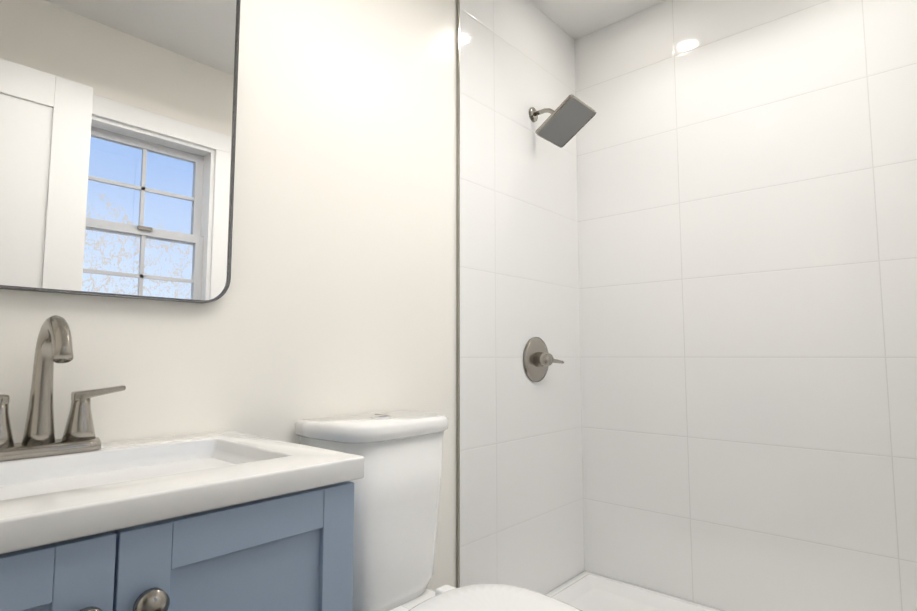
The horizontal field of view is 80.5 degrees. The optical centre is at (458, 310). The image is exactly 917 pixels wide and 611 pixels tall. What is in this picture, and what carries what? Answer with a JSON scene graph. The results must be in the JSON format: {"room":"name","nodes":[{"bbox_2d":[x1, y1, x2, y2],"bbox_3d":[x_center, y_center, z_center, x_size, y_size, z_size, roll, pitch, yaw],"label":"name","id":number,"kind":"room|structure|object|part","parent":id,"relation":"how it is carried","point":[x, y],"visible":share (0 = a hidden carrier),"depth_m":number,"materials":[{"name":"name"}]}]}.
{"room":"bathroom","nodes":[
{"label":"bathroom","id":0,"kind":"room"},
{"bbox_2d":[0,0,455,590],"bbox_3d":[-0.580,-0.143,1.267,0.140,2.420,1.580,-4,-6,41],"label":"wall","id":1,"kind":"structure","parent":0,"point":[338,298],"depth_m":1.40,"materials":[{"name":"white paint"}]},
{"bbox_2d":[0,0,240,302],"bbox_3d":[-0.735,-0.467,0.994,0.021,0.868,0.665,-4,-6,41],"label":"mirror","id":2,"kind":"object","parent":1,"relation":"attached to","point":[117,140],"visible":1,"depth_m":1.06,"materials":[{"name":"clear glass"}]},
{"bbox_2d":[460,0,584,594],"bbox_3d":[0.218,-0.068,2.157,0.148,2.420,0.814,-4,-6,41],"label":"tiled wall","id":3,"kind":"structure","parent":0,"point":[521,495],"depth_m":2.05,"materials":[{"name":"white tile"}]},
{"bbox_2d":[456,0,459,587],"bbox_3d":[-0.001,-0.098,1.804,0.010,2.420,0.006,-4,-6,41],"label":"trim","id":4,"kind":"structure","parent":3,"relation":"attached to","point":[457,293],"depth_m":1.80,"materials":[{"name":"silver metal"}]},
{"bbox_2d":[523,337,563,381],"bbox_3d":[0.333,0.188,2.102,0.068,0.176,0.194,-4,-6,41],"label":"shower valve","id":5,"kind":"object","parent":3,"relation":"attached to","point":[538,359],"visible":1,"depth_m":2.08,"materials":[{"name":"silver metal"}]},
{"bbox_3d":[0.306,0.189,2.114,0.012,0.176,0.176,-4,-6,41],"label":"plate","id":6,"kind":"part","parent":5,"relation":"part of","materials":[{"name":"silver metal"}]},
{"bbox_3d":[0.376,0.193,2.122,0.024,0.028,0.107,-4,-6,41],"label":"lever","id":7,"kind":"part","parent":5,"relation":"part of","materials":[{"name":"silver metal"}]},
{"bbox_2d":[529,94,595,147],"bbox_3d":[0.390,-0.752,2.118,0.236,0.163,0.190,-4,-6,41],"label":"shower head","id":8,"kind":"object","parent":3,"relation":"attached to","point":[568,119],"visible":1,"depth_m":2.09},
{"bbox_3d":[0.353,-0.781,2.154,0.120,0.058,0.017,-4,-6,41],"label":"arm","id":9,"kind":"part","parent":8,"relation":"part of"},
{"bbox_2d":[529,0,665,39],"bbox_3d":[0.308,-1.399,1.122,1.800,0.060,2.666,-4,-6,41],"label":"ceiling","id":10,"kind":"structure","parent":0,"point":[575,19],"depth_m":2.30,"materials":[{"name":"paint"}]},
{"bbox_2d":[575,0,916,610],"bbox_3d":[1.147,-0.085,1.960,1.504,2.420,0.140,-4,-6,41],"label":"tiled wall","id":11,"kind":"structure","parent":0,"point":[747,198],"depth_m":1.94,"materials":[{"name":"white tile"}]},
{"bbox_3d":[0.308,1.072,0.915,1.800,0.060,2.666,-4,-6,41],"label":"floor","id":12,"kind":"structure","parent":0,"visible":0},
{"bbox_2d":[0,430,363,610],"bbox_3d":[-0.557,0.626,0.739,0.502,0.800,0.700,-4,-6,41],"label":"bathroom vanity","id":13,"kind":"object","parent":12,"relation":"on","point":[225,520],"visible":1,"depth_m":0.73,"materials":[{"name":"blue wood"}]},
{"bbox_3d":[-0.514,0.567,0.480,0.011,0.532,0.224,-4,-6,41],"label":"door panel","id":14,"kind":"part","parent":13,"relation":"part of","materials":[{"name":"blue wood"}]},
{"bbox_3d":[-0.511,0.275,0.501,0.020,0.058,0.220,-4,-6,41],"label":"door rail","id":15,"kind":"part","parent":13,"relation":"part of","materials":[{"name":"blue wood"}]},
{"bbox_2d":[0,315,125,460],"bbox_3d":[-0.658,0.121,0.873,0.168,0.227,0.242,-4,-6,41],"label":"faucet","id":16,"kind":"object","parent":13,"relation":"on","point":[54,342],"visible":1,"depth_m":0.89,"materials":[{"name":"silver metal"}]},
{"bbox_3d":[-0.749,0.136,0.842,0.028,0.024,0.078,-4,-6,41],"label":"lever","id":17,"kind":"part","parent":16,"relation":"part of","materials":[{"name":"silver metal"}]},
{"bbox_3d":[-0.733,0.178,0.859,0.053,0.080,0.050,-4,-6,41],"label":"handle","id":18,"kind":"part","parent":16,"relation":"part of","materials":[{"name":"silver metal"}]},
{"bbox_3d":[-0.655,0.113,0.870,0.158,0.212,0.045,-4,-6,41],"label":"spout","id":19,"kind":"part","parent":16,"relation":"part of","materials":[{"name":"silver metal"}]},
{"bbox_3d":[-0.658,0.185,0.942,0.053,0.080,0.050,-4,-6,41],"label":"handle","id":20,"kind":"part","parent":16,"relation":"part of","materials":[{"name":"silver metal"}]},
{"bbox_3d":[-0.640,0.146,0.964,0.028,0.024,0.078,-4,-6,41],"label":"lever","id":21,"kind":"part","parent":16,"relation":"part of","materials":[{"name":"silver metal"}]},
{"bbox_3d":[-0.401,0.338,0.582,0.030,0.037,0.037,-4,-6,41],"label":"knob","id":22,"kind":"part","parent":13,"relation":"part of","materials":[{"name":"silver metal"}]},
{"bbox_3d":[-0.359,0.342,0.630,0.030,0.037,0.037,-4,-6,41],"label":"knob","id":23,"kind":"part","parent":13,"relation":"part of","materials":[{"name":"silver metal"}]},
{"bbox_3d":[-0.290,0.588,0.732,0.011,0.532,0.224,-4,-6,41],"label":"door panel","id":24,"kind":"part","parent":13,"relation":"part of","materials":[{"name":"blue wood"}]},
{"bbox_3d":[-0.286,0.296,0.753,0.020,0.058,0.220,-4,-6,41],"label":"door rail","id":25,"kind":"part","parent":13,"relation":"part of","materials":[{"name":"blue wood"}]},
{"bbox_2d":[295,410,581,610],"bbox_3d":[0.014,0.653,1.161,0.772,0.814,0.385,-4,-6,41],"label":"toilet","id":26,"kind":"object","parent":12,"relation":"on","point":[397,486],"visible":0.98,"depth_m":1.25,"materials":[{"name":"ceramic"}]},
{"bbox_3d":[-0.194,0.507,1.352,0.210,0.398,0.334,-4,-6,41],"label":"tank","id":27,"kind":"part","parent":26,"relation":"part of","materials":[{"name":"ceramic"}]},
{"bbox_3d":[-0.193,0.289,1.370,0.227,0.040,0.356,-4,-6,41],"label":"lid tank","id":28,"kind":"part","parent":26,"relation":"part of","materials":[{"name":"ceramic"}]},
{"bbox_2d":[546,571,722,610],"bbox_3d":[0.851,1.062,1.529,1.500,0.062,0.749,-4,-6,41],"label":"shower pan","id":29,"kind":"object","parent":12,"relation":"on","point":[586,591],"visible":0.92,"depth_m":2.08,"materials":[{"name":"plastic"}]}
]}

